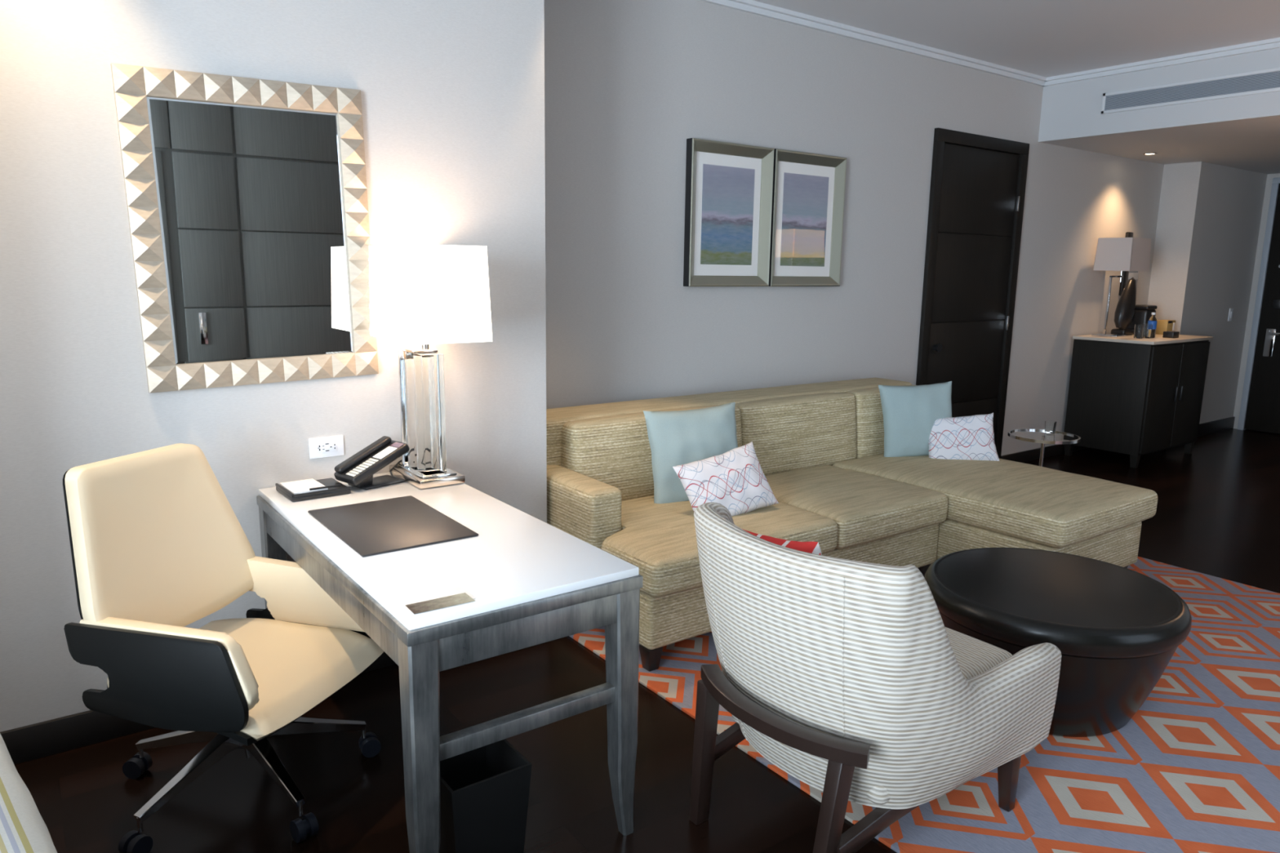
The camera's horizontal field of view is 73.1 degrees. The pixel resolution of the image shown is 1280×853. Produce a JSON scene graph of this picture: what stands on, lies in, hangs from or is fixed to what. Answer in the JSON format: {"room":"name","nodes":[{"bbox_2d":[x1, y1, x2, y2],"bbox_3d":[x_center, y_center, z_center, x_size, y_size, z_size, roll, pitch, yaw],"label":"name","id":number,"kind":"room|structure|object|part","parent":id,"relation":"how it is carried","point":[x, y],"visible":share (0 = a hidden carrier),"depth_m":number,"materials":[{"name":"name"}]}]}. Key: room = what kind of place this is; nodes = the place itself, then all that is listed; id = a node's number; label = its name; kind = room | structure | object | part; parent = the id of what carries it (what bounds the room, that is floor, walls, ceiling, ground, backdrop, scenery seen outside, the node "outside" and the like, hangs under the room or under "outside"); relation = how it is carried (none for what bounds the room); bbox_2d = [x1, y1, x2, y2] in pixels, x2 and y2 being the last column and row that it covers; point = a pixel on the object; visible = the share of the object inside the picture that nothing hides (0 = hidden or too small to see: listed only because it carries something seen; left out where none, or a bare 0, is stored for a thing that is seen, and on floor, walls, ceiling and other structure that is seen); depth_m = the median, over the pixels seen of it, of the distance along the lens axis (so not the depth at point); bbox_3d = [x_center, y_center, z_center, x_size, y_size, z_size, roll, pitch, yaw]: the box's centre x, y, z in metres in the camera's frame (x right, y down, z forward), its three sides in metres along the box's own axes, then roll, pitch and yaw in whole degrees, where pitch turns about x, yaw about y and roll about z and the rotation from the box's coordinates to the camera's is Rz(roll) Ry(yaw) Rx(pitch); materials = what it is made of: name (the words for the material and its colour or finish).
{"room":"hotel room","nodes":[
{"label":"hotel room","id":0,"kind":"room"},
{"bbox_2d":[0,0,546,732],"bbox_3d":[-2.558,-0.428,2.403,4.752,2.900,0.900,-7,13,-36],"label":"wall","id":1,"kind":"structure","parent":0,"point":[452,91],"depth_m":2.74,"materials":[{"name":"paint"}]},
{"bbox_2d":[0,651,396,764],"bbox_3d":[-2.308,1.014,2.292,4.752,0.110,0.016,-7,13,-36],"label":"baseboard","id":2,"kind":"structure","parent":1,"relation":"attached to","point":[57,735],"depth_m":2.67,"materials":[{"name":"black wood"}]},
{"bbox_2d":[111,62,378,392],"bbox_3d":[-1.221,-0.614,2.772,0.718,0.956,0.036,-8,14,-35],"label":"wall mirror","id":3,"kind":"object","parent":1,"relation":"attached to","point":[247,202],"visible":0.99,"depth_m":2.75,"materials":[{"name":"beige wood"}]},
{"bbox_3d":[-1.229,-0.616,2.782,0.558,0.797,0.006,-8,14,-35],"label":"glass","id":4,"kind":"part","parent":3,"relation":"part of","materials":[{"name":"white mirror"}]},
{"bbox_2d":[308,435,344,458],"bbox_3d":[-1.094,0.072,3.017,0.118,0.072,0.010,-7,13,-36],"label":"wall outlet","id":5,"kind":"object","parent":1,"relation":"attached to","point":[332,446],"visible":1,"depth_m":3.01,"materials":[{"name":"white plastic"}]},
{"bbox_2d":[316,440,337,453],"bbox_3d":[-1.093,0.072,3.015,0.068,0.036,0.004,-7,13,-36],"label":"receptacle","id":6,"kind":"object","parent":5,"relation":"attached to","point":[322,446],"depth_m":3.01,"materials":[{"name":"white plastic"}]},
{"bbox_2d":[14,428,1279,852],"bbox_3d":[2.071,0.999,3.302,13.000,0.100,5.320,-7,13,-36],"label":"floor","id":7,"kind":"structure","parent":0,"point":[1217,514],"depth_m":2.62,"materials":[{"name":"brown wood"}]},
{"bbox_2d":[0,733,57,852],"bbox_3d":[-1.264,1.114,0.694,1.632,0.521,2.251,-9,15,-44],"label":"bed","id":8,"kind":"object","parent":7,"relation":"on","point":[23,829],"visible":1,"depth_m":1.58,"materials":[{"name":"white fabric"}]},
{"bbox_2d":[62,443,383,852],"bbox_3d":[-1.151,0.568,2.419,0.745,0.975,0.730,4,11,18],"label":"desk chair","id":9,"kind":"object","parent":7,"relation":"on","point":[158,547],"visible":0.9,"depth_m":2.31,"materials":[{"name":"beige leather"}]},
{"bbox_3d":[-1.315,0.912,2.520,0.326,0.142,0.056,2,10,7],"label":"arm","id":10,"kind":"part","parent":9,"relation":"part of","materials":[{"name":"silver metal"}]},
{"bbox_3d":[-1.215,0.946,2.344,0.056,0.142,0.326,6,11,24],"label":"arm","id":11,"kind":"part","parent":9,"relation":"part of","materials":[{"name":"silver metal"}]},
{"bbox_3d":[-1.014,0.941,2.383,0.326,0.142,0.056,10,14,42],"label":"arm","id":12,"kind":"part","parent":9,"relation":"part of","materials":[{"name":"silver metal"}]},
{"bbox_3d":[-0.989,0.904,2.584,0.326,0.142,0.056,-5,12,-29],"label":"arm","id":13,"kind":"part","parent":9,"relation":"part of","materials":[{"name":"silver metal"}]},
{"bbox_2d":[256,471,643,852],"bbox_3d":[-0.646,0.653,2.616,0.625,0.750,1.348,-7,13,-36],"label":"writing desk","id":14,"kind":"object","parent":7,"relation":"on","point":[531,582],"visible":0.78,"depth_m":2.15,"materials":[{"name":"white paint"}]},
{"bbox_3d":[-1.243,0.608,2.967,0.072,0.696,0.072,-7,13,-36],"label":"leg","id":15,"kind":"part","parent":14,"relation":"part of","materials":[{"name":"wood"}]},
{"bbox_2d":[275,477,351,502],"bbox_3d":[-1.085,0.202,2.866,0.190,0.034,0.180,-7,13,-38],"label":"notepad","id":16,"kind":"object","parent":14,"relation":"on","point":[307,489],"visible":1,"depth_m":2.82,"materials":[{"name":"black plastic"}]},
{"bbox_2d":[333,435,409,489],"bbox_3d":[-0.921,0.125,2.969,0.124,0.153,0.231,9,13,39],"label":"telephone","id":17,"kind":"object","parent":14,"relation":"on","point":[357,470],"visible":1,"depth_m":2.94,"materials":[{"name":"black plastic"}]},
{"bbox_3d":[-0.912,0.193,2.994,0.110,0.010,0.160,9,13,39],"label":"plate","id":18,"kind":"part","parent":17,"relation":"part of","materials":[{"name":"black plastic"}]},
{"bbox_2d":[307,495,478,556],"bbox_3d":[-0.733,0.282,2.531,0.330,0.007,0.500,-7,13,-36],"label":"desk pad","id":19,"kind":"object","parent":14,"relation":"on","point":[371,528],"visible":1,"depth_m":2.49,"materials":[{"name":"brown leather"}]},
{"bbox_3d":[-0.492,0.804,1.960,0.072,0.696,0.072,-7,13,-36],"label":"leg","id":20,"kind":"part","parent":14,"relation":"part of","materials":[{"name":"wood"}]},
{"bbox_2d":[368,244,492,488],"bbox_3d":[-0.726,-0.209,2.971,0.270,0.809,0.430,-7,13,-36],"label":"desk lamp","id":21,"kind":"object","parent":14,"relation":"on","point":[424,295],"visible":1,"depth_m":2.83,"materials":[{"name":"white fabric"}]},
{"bbox_3d":[-0.844,0.127,3.122,0.089,0.091,0.238,3,11,13],"label":"power cord","id":22,"kind":"part","parent":21,"relation":"part of","materials":[{"name":"black plastic"}]},
{"bbox_3d":[-0.742,-0.335,2.973,0.028,0.138,0.028,-7,13,-36],"label":"stem","id":23,"kind":"part","parent":21,"relation":"part of","materials":[{"name":"silver metal"}]},
{"bbox_3d":[-0.761,0.152,3.075,0.125,0.007,0.245,-7,13,-36],"label":"mirror plate","id":24,"kind":"part","parent":21,"relation":"part of","materials":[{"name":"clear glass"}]},
{"bbox_3d":[-0.723,-0.454,2.926,0.270,0.310,0.430,-7,13,-36],"label":"lamp shade","id":25,"kind":"part","parent":21,"relation":"part of","materials":[{"name":"white fabric"}]},
{"bbox_2d":[395,586,475,613],"bbox_3d":[-0.460,0.394,1.960,0.156,0.002,0.103,-6,13,-34],"label":"postcard","id":26,"kind":"object","parent":14,"relation":"on","point":[440,599],"visible":1,"depth_m":1.96,"materials":[{"name":"white paper"}]},
{"bbox_2d":[404,592,475,613],"bbox_3d":[-0.448,0.397,1.941,0.142,0.001,0.058,-6,13,-34],"label":"photo","id":27,"kind":"object","parent":26,"relation":"on","point":[440,602],"depth_m":1.94},
{"bbox_3d":[-0.052,0.752,2.277,0.072,0.696,0.072,-7,13,-36],"label":"leg","id":28,"kind":"part","parent":14,"relation":"part of","materials":[{"name":"wood"}]},
{"bbox_2d":[439,738,532,852],"bbox_3d":[-0.422,0.966,2.177,0.210,0.300,0.240,-7,13,-36],"label":"wastebasket","id":29,"kind":"object","parent":7,"relation":"on","point":[484,791],"visible":0.61,"depth_m":2.10,"materials":[{"name":"black plastic"}]},
{"bbox_2d":[568,556,1279,852],"bbox_3d":[1.916,0.971,3.131,3.045,0.012,4.000,-7,13,-36],"label":"area rug","id":30,"kind":"object","parent":7,"relation":"on","point":[1196,769],"visible":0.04,"depth_m":2.66,"materials":[{"name":"multicoloured carpet"}]},
{"bbox_2d":[546,377,1157,671],"bbox_3d":[0.943,0.347,4.114,2.689,0.832,1.741,-7,13,-36],"label":"sectional sofa","id":31,"kind":"object","parent":30,"relation":"on","point":[819,447],"visible":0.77,"depth_m":3.94,"materials":[{"name":"beige fabric"}]},
{"bbox_3d":[-0.360,0.372,3.748,0.155,0.378,0.790,-7,13,-36],"label":"arm","id":32,"kind":"part","parent":31,"relation":"part of"},
{"bbox_3d":[0.040,0.869,3.253,0.067,0.090,0.067,-7,13,-36],"label":"leg","id":33,"kind":"part","parent":31,"relation":"part of","materials":[{"name":"brown wood"}]},
{"bbox_2d":[560,404,742,501],"bbox_3d":[0.072,0.129,4.098,0.996,0.409,0.227,-7,13,-36],"label":"cushion","id":34,"kind":"object","parent":31,"relation":"on","point":[611,446],"depth_m":3.86,"materials":[{"name":"beige fabric"}]},
{"bbox_2d":[643,402,737,503],"bbox_3d":[0.253,0.132,3.920,0.492,0.447,0.183,-5,12,-31],"label":"throw pillow","id":35,"kind":"object","parent":31,"relation":"on","point":[676,437],"visible":0.7,"depth_m":3.83,"materials":[{"name":"teal fabric"}]},
{"bbox_2d":[601,495,837,597],"bbox_3d":[0.225,0.454,3.683,0.996,0.186,0.782,-7,13,-36],"label":"seat cushion","id":36,"kind":"object","parent":31,"relation":"on","point":[660,540],"depth_m":3.45,"materials":[{"name":"beige fabric"}]},
{"bbox_2d":[672,441,778,515],"bbox_3d":[0.370,0.251,3.682,0.465,0.320,0.181,-6,12,-31],"label":"throw pillow","id":37,"kind":"object","parent":31,"relation":"on","point":[735,479],"visible":0.87,"depth_m":3.63,"materials":[{"name":"white fabric"}]},
{"bbox_3d":[0.508,0.108,4.652,2.660,0.570,0.300,-7,13,-36],"label":"frame","id":38,"kind":"part","parent":31,"relation":"part of","materials":[{"name":"beige fabric"}]},
{"bbox_3d":[0.409,0.558,4.137,1.755,0.218,1.140,-7,13,-36],"label":"seat","id":39,"kind":"part","parent":31,"relation":"part of","materials":[{"name":"beige fabric"}]},
{"bbox_2d":[734,392,856,475],"bbox_3d":[0.822,0.041,4.639,0.864,0.409,0.227,-7,13,-36],"label":"cushion","id":40,"kind":"object","parent":31,"relation":"on","point":[788,432],"depth_m":4.54,"materials":[{"name":"beige fabric"}]},
{"bbox_2d":[764,465,948,549],"bbox_3d":[0.941,0.368,4.199,0.782,0.187,0.782,-7,13,-36],"label":"seat cushion","id":41,"kind":"object","parent":31,"relation":"on","point":[868,508],"depth_m":4.00,"materials":[{"name":"beige fabric"}]},
{"bbox_2d":[845,385,915,458],"bbox_3d":[1.415,-0.030,5.068,0.612,0.409,0.227,-7,13,-36],"label":"cushion","id":42,"kind":"object","parent":31,"relation":"on","point":[869,427],"depth_m":4.87,"materials":[{"name":"fabric"}]},
{"bbox_2d":[878,381,951,457],"bbox_3d":[1.558,-0.030,4.841,0.450,0.441,0.174,0,10,-7],"label":"throw pillow","id":43,"kind":"object","parent":31,"relation":"on","point":[910,413],"visible":0.85,"depth_m":4.79,"materials":[{"name":"teal fabric"}]},
{"bbox_3d":[1.376,0.711,4.218,0.067,0.090,0.067,-7,13,-36],"label":"leg","id":44,"kind":"part","parent":31,"relation":"part of","materials":[{"name":"brown wood"}]},
{"bbox_2d":[928,413,999,461],"bbox_3d":[1.772,0.074,4.768,0.406,0.298,0.148,2,10,6],"label":"throw pillow","id":45,"kind":"object","parent":31,"relation":"on","point":[971,437],"visible":0.91,"depth_m":4.72,"materials":[{"name":"white fabric"}]},
{"bbox_2d":[831,453,1157,548],"bbox_3d":[1.783,0.323,4.473,0.909,0.198,1.327,-7,13,-36],"label":"cushion","id":46,"kind":"object","parent":31,"relation":"on","point":[1006,503],"depth_m":4.07,"materials":[{"name":"beige fabric"}]},
{"bbox_2d":[688,502,1061,852],"bbox_3d":[0.585,0.657,2.352,0.856,0.872,0.742,-7,13,-38],"label":"armchair","id":47,"kind":"object","parent":30,"relation":"on","point":[849,677],"visible":1,"depth_m":2.04,"materials":[{"name":"white fabric"}]},
{"bbox_3d":[0.177,0.886,2.361,0.076,0.408,0.040,-7,13,-38],"label":"leg","id":48,"kind":"part","parent":47,"relation":"part of","materials":[{"name":"brown wood"}]},
{"bbox_3d":[0.424,0.856,2.586,0.707,0.097,0.032,-8,14,-40],"label":"rail","id":49,"kind":"part","parent":47,"relation":"part of","materials":[{"name":"brown wood"}]},
{"bbox_2d":[742,528,822,555],"bbox_3d":[0.406,0.451,2.334,0.128,0.371,0.336,-5,12,-29],"label":"throw pillow","id":50,"kind":"object","parent":47,"relation":"on","point":[811,547],"visible":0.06,"depth_m":2.24,"materials":[{"name":"red fabric"}]},
{"bbox_3d":[0.321,0.708,2.121,0.120,0.038,0.548,-7,13,-38],"label":"rail","id":51,"kind":"part","parent":47,"relation":"part of","materials":[{"name":"brown wood"}]},
{"bbox_3d":[0.655,0.801,2.437,0.625,0.098,0.524,-7,13,-38],"label":"seat rail","id":52,"kind":"part","parent":47,"relation":"part of","materials":[{"name":"white fabric"}]},
{"bbox_3d":[0.436,0.957,1.998,0.128,0.408,0.040,-7,13,-38],"label":"leg","id":53,"kind":"part","parent":47,"relation":"part of","materials":[{"name":"brown wood"}]},
{"bbox_3d":[0.735,0.931,2.202,0.707,0.097,0.032,-7,13,-36],"label":"rail","id":54,"kind":"part","parent":47,"relation":"part of","materials":[{"name":"brown wood"}]},
{"bbox_2d":[944,626,1012,679],"bbox_3d":[0.678,0.691,2.434,0.608,0.170,0.496,-7,13,-38],"label":"seat cushion","id":55,"kind":"object","parent":47,"relation":"on","point":[974,656],"depth_m":2.39,"materials":[{"name":"white fabric"}]},
{"bbox_3d":[1.025,0.966,2.411,0.062,0.233,0.054,-7,13,-38],"label":"leg","id":56,"kind":"part","parent":47,"relation":"part of","materials":[{"name":"brown wood"}]},
{"bbox_2d":[924,547,1191,737],"bbox_3d":[1.431,0.755,3.050,0.840,0.428,0.840,-7,13,-36],"label":"coffee table","id":57,"kind":"object","parent":30,"relation":"on","point":[1116,630],"visible":0.8,"depth_m":2.78,"materials":[{"name":"black wood"}]},
{"bbox_2d":[1007,428,1080,466],"bbox_3d":[2.385,0.325,5.159,0.392,0.562,0.392,-7,13,-36],"label":"side table","id":58,"kind":"object","parent":7,"relation":"on","point":[1032,435],"visible":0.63,"depth_m":5.11,"materials":[{"name":"silver metal"}]},
{"bbox_3d":[2.389,0.059,5.110,0.372,0.006,0.372,-7,13,-36],"label":"glass","id":59,"kind":"part","parent":58,"relation":"part of","materials":[{"name":"white"}]},
{"bbox_2d":[1044,420,1056,433],"bbox_3d":[2.469,0.005,5.197,0.064,0.070,0.064,-7,13,-36],"label":"tumbler","id":60,"kind":"object","parent":58,"relation":"on","point":[1050,426],"visible":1,"depth_m":5.17,"materials":[{"name":"clear glass"}]},
{"bbox_2d":[1064,333,1213,468],"bbox_3d":[4.169,-0.255,7.240,1.085,1.000,0.640,-7,13,-36],"label":"base cabinet","id":61,"kind":"object","parent":7,"relation":"on","point":[1131,396],"visible":0.91,"depth_m":6.93,"materials":[{"name":"brown wood"}]},
{"bbox_3d":[3.599,0.193,7.249,0.056,0.100,0.056,-7,13,-36],"label":"leg","id":62,"kind":"part","parent":61,"relation":"part of","materials":[{"name":"brown wood"}]},
{"bbox_2d":[1091,237,1151,337],"bbox_3d":[3.919,-1.136,7.065,0.335,0.790,0.290,-7,13,-36],"label":"table lamp","id":63,"kind":"object","parent":61,"relation":"on","point":[1113,254],"visible":1,"depth_m":6.94,"materials":[{"name":"white fabric"}]},
{"bbox_3d":[3.860,-0.992,7.049,0.185,0.475,0.016,-7,13,-36],"label":"bracket arm","id":64,"kind":"part","parent":63,"relation":"part of","materials":[{"name":"silver metal"}]},
{"bbox_3d":[3.925,-1.397,7.018,0.330,0.260,0.290,-7,13,-36],"label":"lamp shade","id":65,"kind":"part","parent":63,"relation":"part of","materials":[{"name":"beige fabric"}]},
{"bbox_2d":[1111,277,1136,333],"bbox_3d":[4.083,-1.013,7.261,0.230,0.482,0.128,-7,13,-36],"label":"countertop appliance","id":66,"kind":"object","parent":61,"relation":"on","point":[1126,307],"visible":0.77,"depth_m":7.22,"materials":[{"name":"black plastic"}]},
{"bbox_3d":[3.912,0.275,6.829,0.056,0.100,0.056,-7,13,-36],"label":"leg","id":67,"kind":"part","parent":61,"relation":"part of","materials":[{"name":"brown wood"}]},
{"bbox_2d":[1133,324,1144,338],"bbox_3d":[3.998,-0.762,6.918,0.072,0.110,0.072,-7,13,-36],"label":"drinking glass","id":68,"kind":"object","parent":61,"relation":"on","point":[1139,329],"visible":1,"depth_m":6.89,"materials":[{"name":"white"}]},
{"bbox_2d":[1125,304,1157,334],"bbox_3d":[4.274,-0.913,7.369,0.182,0.251,0.189,-7,13,-36],"label":"coffee maker","id":69,"kind":"object","parent":61,"relation":"on","point":[1143,313],"visible":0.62,"depth_m":7.29,"materials":[{"name":"black plastic"}]},
{"bbox_3d":[4.274,-1.016,7.352,0.176,0.042,0.176,-7,13,-36],"label":"lid","id":70,"kind":"part","parent":69,"relation":"part of","materials":[{"name":"black plastic"}]},
{"bbox_2d":[1142,324,1152,337],"bbox_3d":[4.082,-0.768,6.955,0.072,0.110,0.072,-7,13,-36],"label":"drinking glass","id":71,"kind":"object","parent":61,"relation":"on","point":[1148,327],"visible":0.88,"depth_m":6.93,"materials":[{"name":"white"}]},
{"bbox_2d":[1147,312,1157,337],"bbox_3d":[4.147,-0.821,6.993,0.064,0.203,0.064,-7,13,-36],"label":"water bottle","id":72,"kind":"object","parent":61,"relation":"on","point":[1153,320],"visible":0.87,"depth_m":6.97,"materials":[{"name":"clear plastic"}]},
{"bbox_3d":[4.134,-0.224,6.848,0.505,0.840,0.017,-7,13,-36],"label":"door","id":73,"kind":"part","parent":61,"relation":"part of","materials":[{"name":"brown wood"}]},
{"bbox_2d":[1155,320,1175,334],"bbox_3d":[4.526,-0.856,7.441,0.150,0.120,0.106,-7,13,-36],"label":"box","id":74,"kind":"object","parent":61,"relation":"on","point":[1162,326],"visible":0.91,"depth_m":7.40,"materials":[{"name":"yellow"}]},
{"bbox_2d":[1162,331,1179,337],"bbox_3d":[4.330,-0.750,7.043,0.110,0.050,0.080,-7,13,-36],"label":"box","id":75,"kind":"object","parent":61,"relation":"on","point":[1166,334],"visible":1,"depth_m":7.01,"materials":[{"name":"black plastic"}]},
{"bbox_3d":[4.316,-0.261,6.954,0.012,0.120,0.016,-7,13,-36],"label":"handle","id":76,"kind":"part","parent":61,"relation":"part of","materials":[{"name":"black plastic"}]},
{"bbox_3d":[4.389,-0.270,7.007,0.012,0.120,0.016,-7,13,-36],"label":"handle","id":77,"kind":"part","parent":61,"relation":"part of","materials":[{"name":"black plastic"}]},
{"bbox_3d":[4.703,0.181,7.400,0.056,0.100,0.056,-7,13,-36],"label":"leg","id":78,"kind":"part","parent":61,"relation":"part of","materials":[{"name":"brown wood"}]},
{"bbox_3d":[4.550,-0.273,7.148,0.505,0.840,0.017,-7,13,-36],"label":"door","id":79,"kind":"part","parent":61,"relation":"part of","materials":[{"name":"brown wood"}]},
{"bbox_2d":[543,0,1164,455],"bbox_3d":[1.881,-1.016,5.949,6.658,2.900,0.200,-7,13,-36],"label":"wall","id":80,"kind":"structure","parent":0,"point":[627,82],"depth_m":4.94,"materials":[{"name":"paint"}]},
{"bbox_2d":[683,137,774,286],"bbox_3d":[0.492,-1.153,4.728,0.592,0.760,0.052,-7,13,-36],"label":"framed picture","id":81,"kind":"object","parent":80,"relation":"attached to","point":[728,196],"visible":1,"depth_m":4.73,"materials":[{"name":"silver"}]},
{"bbox_2d":[700,164,755,265],"bbox_3d":[0.483,-1.155,4.740,0.376,0.524,0.001,-7,13,-36],"label":"print","id":82,"kind":"object","parent":81,"relation":"attached to","point":[727,191],"depth_m":4.74},
{"bbox_2d":[768,148,847,286],"bbox_3d":[0.981,-1.210,5.081,0.592,0.760,0.052,-7,13,-36],"label":"framed picture","id":83,"kind":"object","parent":80,"relation":"attached to","point":[808,193],"visible":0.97,"depth_m":5.10,"materials":[{"name":"silver"}]},
{"bbox_2d":[780,172,828,266],"bbox_3d":[0.972,-1.213,5.093,0.376,0.524,0.001,-7,13,-36],"label":"print","id":84,"kind":"object","parent":83,"relation":"attached to","point":[804,196],"depth_m":5.09},
{"bbox_2d":[699,0,1046,86],"bbox_3d":[1.130,-2.299,4.985,4.568,0.050,0.045,-7,13,-36],"label":"trim","id":85,"kind":"structure","parent":80,"relation":"attached to","point":[753,6],"depth_m":5.16,"materials":[{"name":"white paint"}]},
{"bbox_2d":[915,127,1029,458],"bbox_3d":[2.356,-0.822,6.230,1.100,2.430,0.135,-7,13,-36],"label":"door","id":86,"kind":"structure","parent":80,"relation":"in","point":[978,182],"depth_m":6.15,"materials":[{"name":"brown wood"}]},
{"bbox_3d":[2.069,-0.547,6.012,0.060,0.060,0.043,-7,13,-36],"label":"knob","id":87,"kind":"part","parent":86,"relation":"part of","materials":[{"name":"black metal"}]},
{"bbox_2d":[1000,444,1088,462],"bbox_3d":[3.708,0.171,7.404,2.180,0.090,0.016,-7,13,-36],"label":"baseboard","id":88,"kind":"structure","parent":80,"relation":"attached to","point":[1058,449],"depth_m":7.06,"materials":[{"name":"black wood"}]},
{"bbox_2d":[1119,231,1133,295],"bbox_3d":[4.201,-1.400,7.441,0.090,0.540,0.055,-7,13,-36],"label":"wall fitting","id":89,"kind":"object","parent":80,"relation":"attached to","point":[1128,234],"visible":0.41,"depth_m":7.45,"materials":[{"name":"black plastic"}]},
{"bbox_2d":[1128,271,1138,279],"bbox_3d":[4.304,-1.366,7.545,0.200,0.160,0.022,-7,13,-36],"label":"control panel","id":90,"kind":"object","parent":80,"relation":"attached to","point":[1134,274],"visible":0.45,"depth_m":7.55,"materials":[{"name":"white plastic"}]},
{"bbox_2d":[754,0,1279,77],"bbox_3d":[0.629,-1.776,1.687,9.320,0.100,5.320,-7,13,-36],"label":"ceiling","id":91,"kind":"structure","parent":0,"point":[1046,38],"depth_m":4.95,"materials":[{"name":"white paint"}]},
{"bbox_2d":[1038,47,1279,173],"bbox_3d":[5.883,-2.177,5.498,3.680,0.540,5.280,-7,13,-36],"label":"ceiling","id":92,"kind":"structure","parent":0,"point":[1242,132],"depth_m":6.02,"materials":[{"name":"grey paint"}]},
{"bbox_2d":[1142,152,1156,155],"bbox_3d":[4.087,-2.186,6.922,0.104,0.008,0.104,-7,13,-36],"label":"recessed light","id":93,"kind":"object","parent":92,"relation":"in","point":[1146,153],"visible":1,"depth_m":6.93,"materials":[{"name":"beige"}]},
{"bbox_2d":[1044,37,1279,85],"bbox_3d":[4.376,-2.143,4.395,0.045,0.050,4.860,-7,13,-36],"label":"trim","id":94,"kind":"structure","parent":92,"relation":"attached to","point":[1272,43],"depth_m":5.63,"materials":[{"name":"white paint"}]},
{"bbox_2d":[1101,66,1279,114],"bbox_3d":[3.873,-2.075,5.131,0.014,0.136,2.220,-7,13,-36],"label":"ceiling vent","id":95,"kind":"object","parent":92,"relation":"in","point":[1268,80],"visible":1,"depth_m":5.55,"materials":[{"name":"white metal"}]},
{"bbox_2d":[1147,161,1266,423],"bbox_3d":[5.242,-1.164,8.234,1.520,2.460,0.500,-7,13,-36],"label":"wall","id":96,"kind":"structure","parent":0,"point":[1208,224],"depth_m":7.79,"materials":[{"name":"paint"}]},
{"bbox_2d":[1197,416,1235,436],"bbox_3d":[5.347,0.030,8.220,1.476,0.120,0.016,-7,13,-36],"label":"baseboard","id":97,"kind":"structure","parent":96,"relation":"attached to","point":[1211,427],"depth_m":8.39,"materials":[{"name":"black wood"}]},
{"bbox_2d":[1227,308,1233,320],"bbox_3d":[5.619,-1.063,8.210,0.080,0.120,0.014,-7,13,-36],"label":"light switch","id":98,"kind":"object","parent":96,"relation":"attached to","point":[1231,310],"visible":1,"depth_m":8.20,"materials":[{"name":"white plastic"}]},
{"bbox_2d":[1233,173,1279,429],"bbox_3d":[6.512,-1.304,7.878,0.260,2.900,2.600,-7,13,-36],"label":"wall","id":99,"kind":"structure","parent":0,"point":[1269,176],"depth_m":8.41,"materials":[{"name":"paint"}]},
{"bbox_2d":[1237,177,1279,434],"bbox_3d":[6.305,-1.087,8.006,0.166,2.420,1.020,-7,13,-36],"label":"door","id":100,"kind":"structure","parent":99,"relation":"in","point":[1260,409],"depth_m":8.34,"materials":[{"name":"brown wood"}]},
{"bbox_3d":[6.079,-0.798,8.273,0.058,0.270,0.180,-7,13,-36],"label":"lever handle","id":101,"kind":"part","parent":100,"relation":"part of","materials":[{"name":"silver metal"}]}
]}

